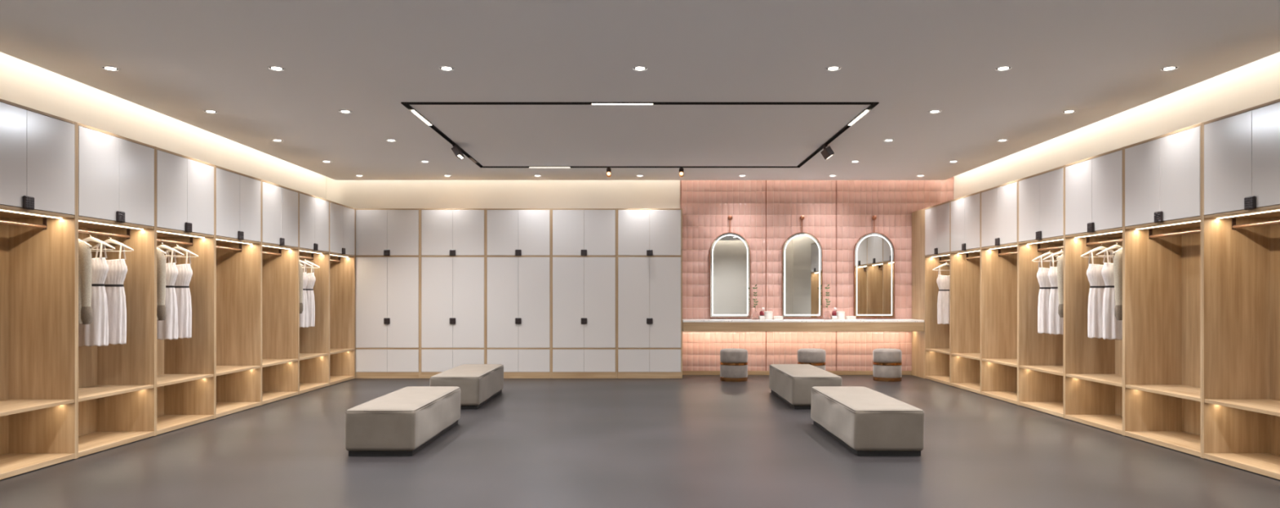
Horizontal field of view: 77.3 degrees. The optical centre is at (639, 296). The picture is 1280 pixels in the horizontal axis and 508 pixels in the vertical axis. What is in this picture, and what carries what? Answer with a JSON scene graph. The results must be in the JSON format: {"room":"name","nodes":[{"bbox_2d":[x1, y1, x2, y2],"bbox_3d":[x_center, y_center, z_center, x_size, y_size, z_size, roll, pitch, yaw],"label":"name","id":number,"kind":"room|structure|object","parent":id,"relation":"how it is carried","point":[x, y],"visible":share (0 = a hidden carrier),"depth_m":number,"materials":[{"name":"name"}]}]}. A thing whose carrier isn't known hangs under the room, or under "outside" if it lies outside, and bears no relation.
{"room":"changing room","nodes":[
{"label":"changing room","id":0,"kind":"room"},
{"bbox_2d":[0,51,326,455],"bbox_3d":[-4.870,-0.410,5.775,0.100,3.220,13.250,0,0,0],"label":"wall","id":1,"kind":"structure","parent":0,"point":[22,82],"depth_m":7.64,"materials":[{"name":"beige"}]},
{"bbox_2d":[0,0,1279,180],"bbox_3d":[0.000,-1.795,5.745,9.200,0.070,12.710,0,0,0],"label":"ceiling","id":2,"kind":"structure","parent":0,"point":[179,60],"depth_m":6.33,"materials":[{"name":"white"}]},
{"bbox_2d":[100,65,120,71],"bbox_3d":[-4.080,-1.756,6.170,0.132,0.007,0.132,0,0,0],"label":"recessed light","id":3,"kind":"object","parent":2,"relation":"in","point":[104,67],"visible":1,"depth_m":6.16,"materials":[{"name":"white"}]},
{"bbox_2d":[202,109,218,113],"bbox_3d":[-4.080,-1.756,7.610,0.132,0.007,0.132,0,0,0],"label":"recessed light","id":4,"kind":"object","parent":2,"relation":"in","point":[206,110],"visible":1,"depth_m":7.59,"materials":[{"name":"white metal"}]},
{"bbox_2d":[266,65,285,71],"bbox_3d":[-2.800,-1.756,6.170,0.132,0.007,0.132,0,0,0],"label":"recessed light","id":5,"kind":"object","parent":2,"relation":"in","point":[272,67],"visible":1,"depth_m":6.16,"materials":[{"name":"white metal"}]},
{"bbox_2d":[437,65,455,71],"bbox_3d":[-1.490,-1.756,6.170,0.132,0.007,0.132,0,0,0],"label":"recessed light","id":6,"kind":"object","parent":2,"relation":"in","point":[444,68],"visible":1,"depth_m":6.16,"materials":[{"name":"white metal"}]},
{"bbox_2d":[400,102,879,167],"bbox_3d":[0.000,-1.773,9.055,4.326,0.050,3.616,0,0,0],"label":"track","id":7,"kind":"object","parent":2,"relation":"attached to","point":[406,104],"visible":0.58,"depth_m":7.29,"materials":[{"name":"black metal"}]},
{"bbox_2d":[411,108,431,125],"bbox_3d":[-2.140,-1.770,7.865,0.039,0.047,0.610,0,0,0],"label":"track light","id":8,"kind":"object","parent":7,"relation":"attached to","point":[413,111],"visible":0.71,"depth_m":7.80,"materials":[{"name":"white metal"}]},
{"bbox_2d":[451,142,464,159],"bbox_3d":[-2.108,-1.698,9.280,0.103,0.183,0.250,0,0,0],"label":"track spotlight","id":9,"kind":"object","parent":7,"relation":"attached to","point":[457,152],"visible":0.9,"depth_m":9.19,"materials":[{"name":"black metal"}]},
{"bbox_2d":[591,103,653,104],"bbox_3d":[-0.160,-1.770,7.270,0.560,0.047,0.039,0,0,0],"label":"track light","id":10,"kind":"object","parent":7,"relation":"attached to","point":[592,104],"visible":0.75,"depth_m":7.26,"materials":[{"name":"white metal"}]},
{"bbox_2d":[820,142,834,159],"bbox_3d":[2.172,-1.698,9.280,0.103,0.183,0.250,0,0,0],"label":"track spotlight","id":11,"kind":"object","parent":7,"relation":"attached to","point":[828,152],"visible":0.88,"depth_m":9.21,"materials":[{"name":"black metal"}]},
{"bbox_2d":[848,108,868,125],"bbox_3d":[2.140,-1.770,7.865,0.039,0.047,0.610,0,0,0],"label":"track light","id":12,"kind":"object","parent":7,"relation":"attached to","point":[866,111],"visible":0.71,"depth_m":7.80,"materials":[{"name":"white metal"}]},
{"bbox_2d":[631,65,648,71],"bbox_3d":[0.000,-1.756,6.170,0.132,0.007,0.132,0,0,0],"label":"recessed light","id":13,"kind":"object","parent":2,"relation":"in","point":[639,68],"visible":1,"depth_m":6.16,"materials":[{"name":"white metal"}]},
{"bbox_2d":[824,65,842,71],"bbox_3d":[1.490,-1.756,6.170,0.132,0.007,0.132,0,0,0],"label":"recessed light","id":14,"kind":"object","parent":2,"relation":"in","point":[834,68],"visible":1,"depth_m":6.16,"materials":[{"name":"white metal"}]},
{"bbox_2d":[994,65,1013,71],"bbox_3d":[2.800,-1.756,6.170,0.132,0.007,0.132,0,0,0],"label":"recessed light","id":15,"kind":"object","parent":2,"relation":"in","point":[1006,67],"visible":1,"depth_m":6.16,"materials":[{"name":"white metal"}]},
{"bbox_2d":[1061,109,1077,113],"bbox_3d":[4.080,-1.756,7.610,0.132,0.007,0.132,0,0,0],"label":"recessed light","id":16,"kind":"object","parent":2,"relation":"in","point":[1071,110],"visible":1,"depth_m":7.59,"materials":[{"name":"white metal"}]},
{"bbox_2d":[1159,65,1179,71],"bbox_3d":[4.080,-1.756,6.170,0.132,0.007,0.132,0,0,0],"label":"recessed light","id":17,"kind":"object","parent":2,"relation":"in","point":[1175,67],"visible":1,"depth_m":6.16,"materials":[{"name":"white metal"}]},
{"bbox_2d":[0,374,1279,507],"bbox_3d":[0.000,1.250,5.775,9.840,0.100,13.250,0,0,0],"label":"floor","id":18,"kind":"structure","parent":0,"point":[690,441],"depth_m":5.85,"materials":[{"name":"concrete"}]},
{"bbox_2d":[0,98,76,479],"bbox_3d":[-4.407,-0.046,5.446,0.526,2.492,0.964,0,0,0],"label":"wardrobe","id":19,"kind":"object","parent":18,"relation":"on","point":[38,148],"visible":1,"depth_m":5.91,"materials":[{"name":"brown wood"}]},
{"bbox_2d":[0,399,74,416],"bbox_3d":[-4.416,0.769,5.446,0.484,0.025,0.929,0,0,0],"label":"shelf","id":20,"kind":"object","parent":19,"relation":"attached to","point":[7,406],"depth_m":5.66,"materials":[{"name":"brown wood"}]},
{"bbox_2d":[76,122,155,457],"bbox_3d":[-4.407,-0.046,6.410,0.526,2.492,0.964,0,0,0],"label":"wardrobe","id":21,"kind":"object","parent":18,"relation":"on","point":[116,173],"visible":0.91,"depth_m":6.77,"materials":[{"name":"brown wood"}]},
{"bbox_2d":[78,238,92,248],"bbox_3d":[-4.390,-0.453,6.130,0.384,0.160,0.022,0,0,1],"label":"clothes hanger","id":22,"kind":"object","parent":21,"relation":"hanging from","point":[79,240],"visible":0.23,"depth_m":6.12,"materials":[{"name":"white plastic"}]},
{"bbox_2d":[78,240,92,324],"bbox_3d":[-4.390,-0.125,6.134,0.366,0.673,0.121,0,0,1],"label":"cardigan","id":23,"kind":"object","parent":22,"relation":"hanging from","point":[85,310],"visible":0.2,"depth_m":6.11,"materials":[{"name":"fabric"}]},
{"bbox_2d":[82,230,115,249],"bbox_3d":[-4.390,-0.453,6.400,0.384,0.160,0.022,0,0,0],"label":"clothes hanger","id":24,"kind":"object","parent":21,"relation":"hanging from","point":[89,238],"visible":0.73,"depth_m":6.39,"materials":[{"name":"white plastic"}]},
{"bbox_2d":[78,240,108,346],"bbox_3d":[-4.390,-0.024,6.400,0.275,0.838,0.133,0,0,3],"label":"dress","id":25,"kind":"object","parent":24,"relation":"hanging from","point":[95,333],"visible":0.54,"depth_m":6.36,"materials":[{"name":"white fabric"}]},
{"bbox_2d":[90,232,133,251],"bbox_3d":[-4.390,-0.453,6.640,0.384,0.160,0.022,0,0,2],"label":"clothes hanger","id":26,"kind":"object","parent":21,"relation":"hanging from","point":[110,240],"visible":0.83,"depth_m":6.63,"materials":[{"name":"beige plastic"}]},
{"bbox_2d":[95,243,127,344],"bbox_3d":[-4.389,-0.024,6.643,0.271,0.838,0.146,0,0,1],"label":"dress","id":27,"kind":"object","parent":26,"relation":"hanging from","point":[117,268],"visible":0.54,"depth_m":6.60,"materials":[{"name":"white fabric"}]},
{"bbox_2d":[78,384,153,401],"bbox_3d":[-4.416,0.769,6.410,0.484,0.025,0.929,0,0,0],"label":"shelf","id":28,"kind":"object","parent":21,"relation":"attached to","point":[86,392],"depth_m":6.56,"materials":[{"name":"brown wood"}]},
{"bbox_2d":[155,146,214,435],"bbox_3d":[-4.407,-0.046,7.375,0.526,2.492,0.964,0,0,0],"label":"wardrobe","id":29,"kind":"object","parent":18,"relation":"on","point":[184,185],"visible":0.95,"depth_m":7.80,"materials":[{"name":"brown wood"}]},
{"bbox_2d":[156,238,183,256],"bbox_3d":[-4.390,-0.453,7.365,0.384,0.160,0.022,0,0,-1],"label":"clothes hanger","id":30,"kind":"object","parent":29,"relation":"hanging from","point":[162,246],"visible":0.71,"depth_m":7.36,"materials":[{"name":"white plastic"}]},
{"bbox_2d":[156,248,177,339],"bbox_3d":[-4.390,-0.024,7.365,0.275,0.838,0.133,0,0,2],"label":"dress","id":31,"kind":"object","parent":30,"relation":"hanging from","point":[167,328],"visible":0.49,"depth_m":7.33,"materials":[{"name":"white fabric"}]},
{"bbox_2d":[164,240,198,257],"bbox_3d":[-4.390,-0.453,7.605,0.384,0.160,0.022,0,0,-1],"label":"clothes hanger","id":32,"kind":"object","parent":29,"relation":"hanging from","point":[177,247],"visible":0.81,"depth_m":7.60,"materials":[{"name":"white plastic"}]},
{"bbox_2d":[164,249,192,338],"bbox_3d":[-4.389,-0.024,7.608,0.271,0.838,0.146,0,0,-1],"label":"dress","id":33,"kind":"object","parent":32,"relation":"hanging from","point":[183,280],"visible":0.54,"depth_m":7.57,"materials":[{"name":"white fabric"}]},
{"bbox_2d":[156,373,213,386],"bbox_3d":[-4.416,0.769,7.375,0.484,0.025,0.929,0,0,0],"label":"shelf","id":34,"kind":"object","parent":29,"relation":"attached to","point":[162,380],"depth_m":7.48,"materials":[{"name":"brown wood"}]},
{"bbox_2d":[214,164,261,418],"bbox_3d":[-4.407,-0.046,8.341,0.526,2.492,0.964,0,0,0],"label":"wardrobe","id":35,"kind":"object","parent":18,"relation":"on","point":[237,195],"visible":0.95,"depth_m":8.80,"materials":[{"name":"brown wood"}]},
{"bbox_2d":[216,365,260,375],"bbox_3d":[-4.416,0.769,8.341,0.484,0.025,0.929,0,0,0],"label":"shelf","id":36,"kind":"object","parent":35,"relation":"attached to","point":[220,370],"depth_m":8.47,"materials":[{"name":"brown wood"}]},
{"bbox_2d":[261,179,298,404],"bbox_3d":[-4.407,-0.046,9.306,0.526,2.492,0.964,0,0,0],"label":"wardrobe","id":37,"kind":"object","parent":18,"relation":"on","point":[279,203],"visible":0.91,"depth_m":9.77,"materials":[{"name":"brown wood"}]},
{"bbox_2d":[262,358,297,367],"bbox_3d":[-4.416,0.769,9.306,0.484,0.025,0.929,0,0,0],"label":"shelf","id":38,"kind":"object","parent":37,"relation":"attached to","point":[265,362],"depth_m":9.49,"materials":[{"name":"brown wood"}]},
{"bbox_2d":[298,191,329,394],"bbox_3d":[-4.407,-0.046,10.271,0.526,2.492,0.964,0,0,0],"label":"wardrobe","id":39,"kind":"object","parent":18,"relation":"on","point":[313,211],"visible":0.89,"depth_m":10.73,"materials":[{"name":"brown wood"}]},
{"bbox_2d":[299,259,312,267],"bbox_3d":[-4.390,-0.453,10.260,0.384,0.160,0.022,0,0,-2],"label":"clothes hanger","id":40,"kind":"object","parent":39,"relation":"hanging from","point":[300,261],"visible":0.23,"depth_m":10.26,"materials":[{"name":"white plastic"}]},
{"bbox_2d":[299,262,308,327],"bbox_3d":[-4.390,-0.024,10.260,0.275,0.838,0.133,0,0,1],"label":"dress","id":41,"kind":"object","parent":40,"relation":"hanging from","point":[304,318],"visible":0.29,"depth_m":10.24,"materials":[{"name":"white fabric"}]},
{"bbox_2d":[299,258,319,267],"bbox_3d":[-4.390,-0.453,10.500,0.384,0.160,0.022,0,0,3],"label":"clothes hanger","id":42,"kind":"object","parent":39,"relation":"hanging from","point":[304,260],"visible":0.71,"depth_m":10.49,"materials":[{"name":"white plastic"}]},
{"bbox_2d":[305,262,315,326],"bbox_3d":[-4.389,-0.024,10.503,0.271,0.838,0.146,0,0,3],"label":"dress","id":43,"kind":"object","parent":42,"relation":"hanging from","point":[309,287],"visible":0.45,"depth_m":10.46,"materials":[{"name":"white fabric"}]},
{"bbox_2d":[299,352,328,359],"bbox_3d":[-4.416,0.769,10.271,0.484,0.025,0.929,0,0,0],"label":"shelf","id":44,"kind":"object","parent":39,"relation":"attached to","point":[303,356],"depth_m":10.54,"materials":[{"name":"brown wood"}]},
{"bbox_2d":[329,200,355,385],"bbox_3d":[-4.407,-0.046,11.236,0.526,2.492,0.964,0,0,0],"label":"wardrobe","id":45,"kind":"object","parent":18,"relation":"on","point":[342,217],"visible":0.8,"depth_m":11.70,"materials":[{"name":"brown wood"}]},
{"bbox_2d":[329,348,354,354],"bbox_3d":[-4.416,0.769,11.236,0.484,0.025,0.929,0,0,0],"label":"shelf","id":46,"kind":"object","parent":45,"relation":"attached to","point":[332,351],"depth_m":11.39,"materials":[{"name":"brown wood"}]},
{"bbox_2d":[355,208,420,377],"bbox_3d":[-3.707,-0.047,12.001,0.961,2.490,0.574,0,0,0],"label":"tall cabinet","id":47,"kind":"object","parent":18,"relation":"on","point":[388,240],"visible":0.99,"depth_m":11.74,"materials":[{"name":"white wood"}]},
{"bbox_2d":[345,386,461,455],"bbox_3d":[-1.958,1.018,6.800,0.534,0.364,1.584,0,0,0],"label":"upholstered bench","id":48,"kind":"object","parent":18,"relation":"on","point":[403,421],"visible":1,"depth_m":6.04,"materials":[{"name":"beige fabric"}]},
{"bbox_2d":[420,208,485,377],"bbox_3d":[-2.745,-0.047,12.001,0.961,2.490,0.574,0,0,0],"label":"tall cabinet","id":49,"kind":"object","parent":18,"relation":"on","point":[453,240],"visible":0.95,"depth_m":11.74,"materials":[{"name":"white wood"}]},
{"bbox_2d":[429,364,503,408],"bbox_3d":[-1.978,1.018,9.300,0.534,0.364,1.584,0,0,0],"label":"upholstered bench","id":50,"kind":"object","parent":18,"relation":"on","point":[478,384],"visible":0.84,"depth_m":8.67,"materials":[{"name":"beige fabric"}]},
{"bbox_2d":[485,208,551,377],"bbox_3d":[-1.783,-0.047,12.001,0.961,2.490,0.574,0,0,0],"label":"tall cabinet","id":51,"kind":"object","parent":18,"relation":"on","point":[518,240],"visible":0.95,"depth_m":11.74,"materials":[{"name":"white wood"}]},
{"bbox_2d":[551,208,617,377],"bbox_3d":[-0.821,-0.047,12.001,0.961,2.490,0.574,0,0,0],"label":"tall cabinet","id":52,"kind":"object","parent":18,"relation":"on","point":[584,246],"visible":1,"depth_m":11.74,"materials":[{"name":"white wood"}]},
{"bbox_2d":[617,208,682,377],"bbox_3d":[0.141,-0.047,12.001,0.961,2.490,0.574,0,0,0],"label":"tall cabinet","id":53,"kind":"object","parent":18,"relation":"on","point":[650,240],"visible":1,"depth_m":11.74,"materials":[{"name":"white wood"}]},
{"bbox_2d":[720,348,747,381],"bbox_3d":[1.347,0.973,11.490,0.396,0.454,0.396,0,0,0],"label":"round stool","id":54,"kind":"object","parent":18,"relation":"on","point":[734,362],"visible":1,"depth_m":11.32,"materials":[{"name":"grey fabric"}]},
{"bbox_2d":[720,348,747,362],"bbox_3d":[1.347,0.842,11.490,0.394,0.192,0.394,0,0,0],"label":"seat cushion","id":55,"kind":"object","parent":54,"relation":"on","point":[726,355],"depth_m":11.33,"materials":[{"name":"grey fabric"}]},
{"bbox_2d":[768,364,841,408],"bbox_3d":[1.888,1.018,9.300,0.534,0.364,1.584,0,0,0],"label":"upholstered bench","id":56,"kind":"object","parent":18,"relation":"on","point":[793,384],"visible":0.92,"depth_m":8.66,"materials":[{"name":"beige fabric"}]},
{"bbox_2d":[797,348,826,369],"bbox_3d":[2.462,0.973,11.490,0.396,0.454,0.396,0,0,-40],"label":"round stool","id":57,"kind":"object","parent":18,"relation":"on","point":[815,357],"visible":0.63,"depth_m":11.33,"materials":[{"name":"grey fabric"}]},
{"bbox_2d":[797,348,825,362],"bbox_3d":[2.462,0.842,11.490,0.394,0.192,0.394,0,0,-40],"label":"seat cushion","id":58,"kind":"object","parent":57,"relation":"on","point":[804,355],"depth_m":11.33,"materials":[{"name":"grey fabric"}]},
{"bbox_2d":[810,386,924,455],"bbox_3d":[1.878,1.018,6.800,0.534,0.364,1.584,0,0,0],"label":"upholstered bench","id":59,"kind":"object","parent":18,"relation":"on","point":[866,421],"visible":1,"depth_m":6.04,"materials":[{"name":"beige fabric"}]},
{"bbox_2d":[872,348,902,381],"bbox_3d":[3.548,0.973,11.490,0.396,0.454,0.396,0,0,10],"label":"round stool","id":60,"kind":"object","parent":18,"relation":"on","point":[886,366],"visible":1,"depth_m":11.33,"materials":[{"name":"grey fabric"}]},
{"bbox_2d":[872,348,902,362],"bbox_3d":[3.548,0.842,11.490,0.394,0.192,0.394,0,0,10],"label":"seat cushion","id":61,"kind":"object","parent":60,"relation":"on","point":[879,355],"depth_m":11.33,"materials":[{"name":"grey fabric"}]},
{"bbox_2d":[911,208,924,378],"bbox_3d":[4.490,-0.046,12.010,0.640,2.492,0.556,0,0,0],"label":"filler panel","id":62,"kind":"object","parent":18,"relation":"on","point":[917,216],"visible":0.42,"depth_m":11.98,"materials":[{"name":"brown wood"}]},
{"bbox_2d":[924,200,950,385],"bbox_3d":[4.407,-0.046,11.248,0.526,2.492,0.964,0,0,0],"label":"wardrobe","id":63,"kind":"object","parent":18,"relation":"on","point":[937,217],"visible":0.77,"depth_m":11.71,"materials":[{"name":"brown wood"}]},
{"bbox_2d":[925,348,949,354],"bbox_3d":[4.416,0.769,11.248,0.484,0.025,0.929,0,0,0],"label":"shelf","id":64,"kind":"object","parent":63,"relation":"attached to","point":[946,351],"depth_m":11.42,"materials":[{"name":"brown wood"}]},
{"bbox_2d":[932,262,949,270],"bbox_3d":[4.390,-0.453,11.477,0.384,0.160,0.022,0,0,2],"label":"clothes hanger","id":65,"kind":"object","parent":63,"relation":"hanging from","point":[945,264],"visible":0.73,"depth_m":11.47,"materials":[{"name":"white plastic"}]},
{"bbox_2d":[936,265,949,324],"bbox_3d":[4.389,-0.024,11.474,0.271,0.838,0.146,0,0,2],"label":"dress","id":66,"kind":"object","parent":65,"relation":"hanging from","point":[943,281],"visible":0.58,"depth_m":11.43,"materials":[{"name":"white fabric"}]},
{"bbox_2d":[950,191,980,393],"bbox_3d":[4.407,-0.046,10.283,0.526,2.492,0.964,0,0,0],"label":"wardrobe","id":67,"kind":"object","parent":18,"relation":"on","point":[965,211],"visible":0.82,"depth_m":10.74,"materials":[{"name":"brown wood"}]},
{"bbox_2d":[951,352,980,359],"bbox_3d":[4.416,0.769,10.283,0.484,0.025,0.929,0,0,0],"label":"shelf","id":68,"kind":"object","parent":67,"relation":"attached to","point":[976,356],"depth_m":10.54,"materials":[{"name":"brown wood"}]},
{"bbox_2d":[980,179,1017,404],"bbox_3d":[4.407,-0.046,9.318,0.526,2.492,0.964,0,0,0],"label":"wardrobe","id":69,"kind":"object","parent":18,"relation":"on","point":[998,204],"visible":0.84,"depth_m":9.78,"materials":[{"name":"brown wood"}]},
{"bbox_2d":[982,358,1017,367],"bbox_3d":[4.416,0.769,9.318,0.484,0.025,0.929,0,0,0],"label":"shelf","id":70,"kind":"object","parent":69,"relation":"attached to","point":[1009,362],"depth_m":9.49,"materials":[{"name":"brown wood"}]},
{"bbox_2d":[1017,164,1064,417],"bbox_3d":[4.407,-0.046,8.352,0.526,2.492,0.964,0,0,0],"label":"wardrobe","id":71,"kind":"object","parent":18,"relation":"on","point":[1041,196],"visible":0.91,"depth_m":8.82,"materials":[{"name":"brown wood"}]},
{"bbox_2d":[1018,364,1063,375],"bbox_3d":[4.416,0.769,8.352,0.484,0.025,0.929,0,0,0],"label":"shelf","id":72,"kind":"object","parent":71,"relation":"attached to","point":[1052,369],"depth_m":8.51,"materials":[{"name":"brown wood"}]},
{"bbox_2d":[1031,246,1057,262],"bbox_3d":[4.390,-0.453,8.582,0.384,0.160,0.022,0,0,-2],"label":"clothes hanger","id":73,"kind":"object","parent":71,"relation":"hanging from","point":[1050,253],"visible":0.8,"depth_m":8.57,"materials":[{"name":"white plastic"}]},
{"bbox_2d":[1036,255,1059,333],"bbox_3d":[4.389,-0.024,8.579,0.271,0.838,0.146,0,0,-2],"label":"dress","id":74,"kind":"object","parent":73,"relation":"hanging from","point":[1042,273],"visible":0.41,"depth_m":8.54,"materials":[{"name":"white fabric"}]},
{"bbox_2d":[1042,245,1063,260],"bbox_3d":[4.390,-0.453,8.342,0.384,0.160,0.022,0,0,0],"label":"clothes hanger","id":75,"kind":"object","parent":71,"relation":"hanging from","point":[1061,251],"visible":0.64,"depth_m":8.34,"materials":[{"name":"white plastic"}]},
{"bbox_2d":[1048,253,1063,334],"bbox_3d":[4.390,-0.024,8.342,0.275,0.838,0.133,0,0,3],"label":"dress","id":76,"kind":"object","parent":75,"relation":"hanging from","point":[1055,322],"visible":0.35,"depth_m":8.31,"materials":[{"name":"white fabric"}]},
{"bbox_2d":[1064,146,1123,435],"bbox_3d":[4.407,-0.046,7.388,0.526,2.492,0.964,0,0,0],"label":"wardrobe","id":77,"kind":"object","parent":18,"relation":"on","point":[1094,185],"visible":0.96,"depth_m":7.85,"materials":[{"name":"brown wood"}]},
{"bbox_2d":[1065,373,1122,386],"bbox_3d":[4.416,0.769,7.388,0.484,0.025,0.929,0,0,0],"label":"shelf","id":78,"kind":"object","parent":77,"relation":"attached to","point":[1116,380],"depth_m":7.51,"materials":[{"name":"brown wood"}]},
{"bbox_2d":[1080,240,1114,257],"bbox_3d":[4.390,-0.453,7.617,0.384,0.160,0.022,0,0,2],"label":"clothes hanger","id":79,"kind":"object","parent":77,"relation":"hanging from","point":[1101,247],"visible":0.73,"depth_m":7.61,"materials":[{"name":"white plastic"}]},
{"bbox_2d":[1086,249,1114,337],"bbox_3d":[4.389,-0.024,7.614,0.271,0.838,0.146,0,0,2],"label":"dress","id":80,"kind":"object","parent":79,"relation":"hanging from","point":[1095,310],"visible":0.57,"depth_m":7.58,"materials":[{"name":"white fabric"}]},
{"bbox_2d":[1095,238,1122,256],"bbox_3d":[4.390,-0.453,7.377,0.384,0.160,0.022,0,0,-3],"label":"clothes hanger","id":81,"kind":"object","parent":77,"relation":"hanging from","point":[1116,246],"visible":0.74,"depth_m":7.37,"materials":[{"name":"white plastic"}]},
{"bbox_2d":[1101,248,1122,339],"bbox_3d":[4.390,-0.024,7.377,0.275,0.838,0.133,0,0,0],"label":"dress","id":82,"kind":"object","parent":81,"relation":"hanging from","point":[1112,327],"visible":0.41,"depth_m":7.34,"materials":[{"name":"white fabric"}]},
{"bbox_2d":[1123,122,1202,457],"bbox_3d":[4.407,-0.046,6.423,0.526,2.492,0.964,0,0,0],"label":"wardrobe","id":83,"kind":"object","parent":18,"relation":"on","point":[1162,175],"visible":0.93,"depth_m":6.83,"materials":[{"name":"brown wood"}]},
{"bbox_2d":[1125,384,1200,401],"bbox_3d":[4.416,0.769,6.423,0.484,0.025,0.929,0,0,0],"label":"shelf","id":84,"kind":"object","parent":83,"relation":"attached to","point":[1192,392],"depth_m":6.56,"materials":[{"name":"brown wood"}]},
{"bbox_2d":[1202,98,1279,479],"bbox_3d":[4.407,-0.046,5.457,0.526,2.492,0.964,0,0,0],"label":"wardrobe","id":85,"kind":"object","parent":18,"relation":"on","point":[1241,149],"visible":1,"depth_m":5.92,"materials":[{"name":"brown wood"}]},
{"bbox_2d":[1204,399,1279,416],"bbox_3d":[4.416,0.769,5.457,0.484,0.025,0.929,0,0,0],"label":"shelf","id":86,"kind":"object","parent":85,"relation":"attached to","point":[1270,406],"depth_m":5.66,"materials":[{"name":"brown wood"}]},
{"bbox_2d":[326,177,953,370],"bbox_3d":[0.000,-0.410,12.350,9.640,3.220,0.100,0,0,0],"label":"wall","id":87,"kind":"structure","parent":0,"point":[352,193],"depth_m":12.30,"materials":[{"name":"beige"}]},
{"bbox_2d":[709,215,750,317],"bbox_3d":[1.379,-0.461,12.265,0.620,1.566,0.040,0,0,0],"label":"arched mirror","id":88,"kind":"object","parent":87,"relation":"attached to","point":[730,251],"visible":1,"depth_m":12.25,"materials":[{"name":"white mirror"}]},
{"bbox_2d":[765,180,766,370],"bbox_3d":[1.935,-0.431,12.294,0.013,3.138,0.012,0,0,0],"label":"trim","id":89,"kind":"structure","parent":87,"relation":"attached to","point":[766,180],"depth_m":12.29,"materials":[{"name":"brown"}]},
{"bbox_2d":[682,370,911,374],"bbox_3d":[2.400,1.169,12.290,3.540,0.062,0.017,0,0,0],"label":"baseboard","id":90,"kind":"structure","parent":87,"relation":"attached to","point":[684,372],"depth_m":12.28,"materials":[{"name":"brown wood"}]},
{"bbox_2d":[781,215,822,317],"bbox_3d":[2.482,-0.461,12.265,0.620,1.566,0.040,0,0,0],"label":"arched mirror","id":91,"kind":"object","parent":87,"relation":"attached to","point":[802,254],"visible":0.98,"depth_m":12.25,"materials":[{"name":"white mirror"}]},
{"bbox_2d":[681,177,953,370],"bbox_3d":[2.727,-0.440,12.296,4.184,3.157,0.009,0,0,0],"label":"wall tiles","id":92,"kind":"structure","parent":87,"relation":"attached to","point":[893,211],"depth_m":12.29,"materials":[{"name":"tile"}]},
{"bbox_2d":[682,319,924,331],"bbox_3d":[2.398,0.429,12.013,3.537,0.173,0.550,0,0,0],"label":"countertop","id":93,"kind":"structure","parent":92,"relation":"attached to","point":[689,325],"depth_m":11.74,"materials":[{"name":"wood"}]},
{"bbox_2d":[751,284,759,319],"bbox_3d":[1.730,0.080,12.020,0.116,0.526,0.116,0,0,0],"label":"bud vase","id":94,"kind":"object","parent":93,"relation":"on","point":[755,315],"visible":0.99,"depth_m":11.99,"materials":[{"name":"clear glass"}]},
{"bbox_2d":[764,311,773,319],"bbox_3d":[1.932,0.282,12.040,0.128,0.121,0.128,0,0,0],"label":"canister","id":95,"kind":"object","parent":93,"relation":"on","point":[768,314],"visible":0.94,"depth_m":11.99,"materials":[{"name":"beige ceramic"}]},
{"bbox_2d":[823,284,831,319],"bbox_3d":[2.815,0.080,12.020,0.116,0.526,0.116,0,0,0],"label":"bud vase","id":96,"kind":"object","parent":93,"relation":"on","point":[827,315],"visible":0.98,"depth_m":12.00,"materials":[{"name":"clear"}]},
{"bbox_2d":[831,310,837,319],"bbox_3d":[2.911,0.276,12.000,0.078,0.134,0.078,0,0,0],"label":"lidded jar","id":97,"kind":"object","parent":93,"relation":"on","point":[833,316],"visible":1,"depth_m":11.97,"materials":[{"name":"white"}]},
{"bbox_2d":[836,311,844,319],"bbox_3d":[3.017,0.282,12.040,0.128,0.121,0.128,0,0,0],"label":"canister","id":98,"kind":"object","parent":93,"relation":"on","point":[841,314],"visible":0.96,"depth_m":11.98,"materials":[{"name":"beige ceramic"}]},
{"bbox_2d":[835,180,836,370],"bbox_3d":[3.015,-0.431,12.294,0.013,3.138,0.012,0,0,0],"label":"trim","id":99,"kind":"structure","parent":87,"relation":"attached to","point":[836,180],"depth_m":12.29,"materials":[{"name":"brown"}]},
{"bbox_2d":[853,215,894,317],"bbox_3d":[3.585,-0.461,12.265,0.620,1.566,0.040,0,0,0],"label":"arched mirror","id":100,"kind":"object","parent":87,"relation":"attached to","point":[873,252],"visible":0.99,"depth_m":12.25,"materials":[{"name":"white mirror"}]},
{"bbox_2d":[953,51,1279,455],"bbox_3d":[4.870,-0.410,5.775,0.100,3.220,13.250,0,0,0],"label":"wall","id":101,"kind":"structure","parent":0,"point":[1257,82],"depth_m":7.64,"materials":[{"name":"beige"}]},
{"label":"clothes hanger","id":102,"kind":"object","parent":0,"visible":0},
{"bbox_2d":[156,248,166,320],"bbox_3d":[-4.390,-0.125,7.099,0.366,0.673,0.121,0,0,2],"label":"cardigan","id":103,"kind":"object","parent":102,"relation":"hanging from","point":[161,260],"visible":0.14,"depth_m":7.07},
{"label":"clothes hanger","id":104,"kind":"object","parent":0,"visible":0},
{"bbox_2d":[299,263,303,313],"bbox_3d":[-4.390,-0.125,9.994,0.366,0.673,0.121,0,0,1],"label":"cardigan","id":105,"kind":"object","parent":104,"relation":"hanging from","point":[301,308],"visible":0.02,"depth_m":9.97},
{"label":"clothes hanger","id":106,"kind":"object","parent":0,"visible":0},
{"bbox_2d":[1113,248,1122,319],"bbox_3d":[4.390,-0.125,7.103,0.366,0.673,0.121,0,0,0],"label":"cardigan","id":107,"kind":"object","parent":106,"relation":"hanging from","point":[1117,260],"visible":0.2,"depth_m":7.07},
{"bbox_3d":[4.390,-0.453,8.072,0.384,0.161,0.022,0,0,-1],"label":"clothes hanger","id":108,"kind":"object","parent":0,"visible":0},
{"bbox_2d":[1057,253,1063,317],"bbox_3d":[4.390,-0.125,8.068,0.366,0.673,0.121,0,0,-1],"label":"cardigan","id":109,"kind":"object","parent":108,"relation":"hanging from","point":[1060,261],"visible":0.13,"depth_m":8.04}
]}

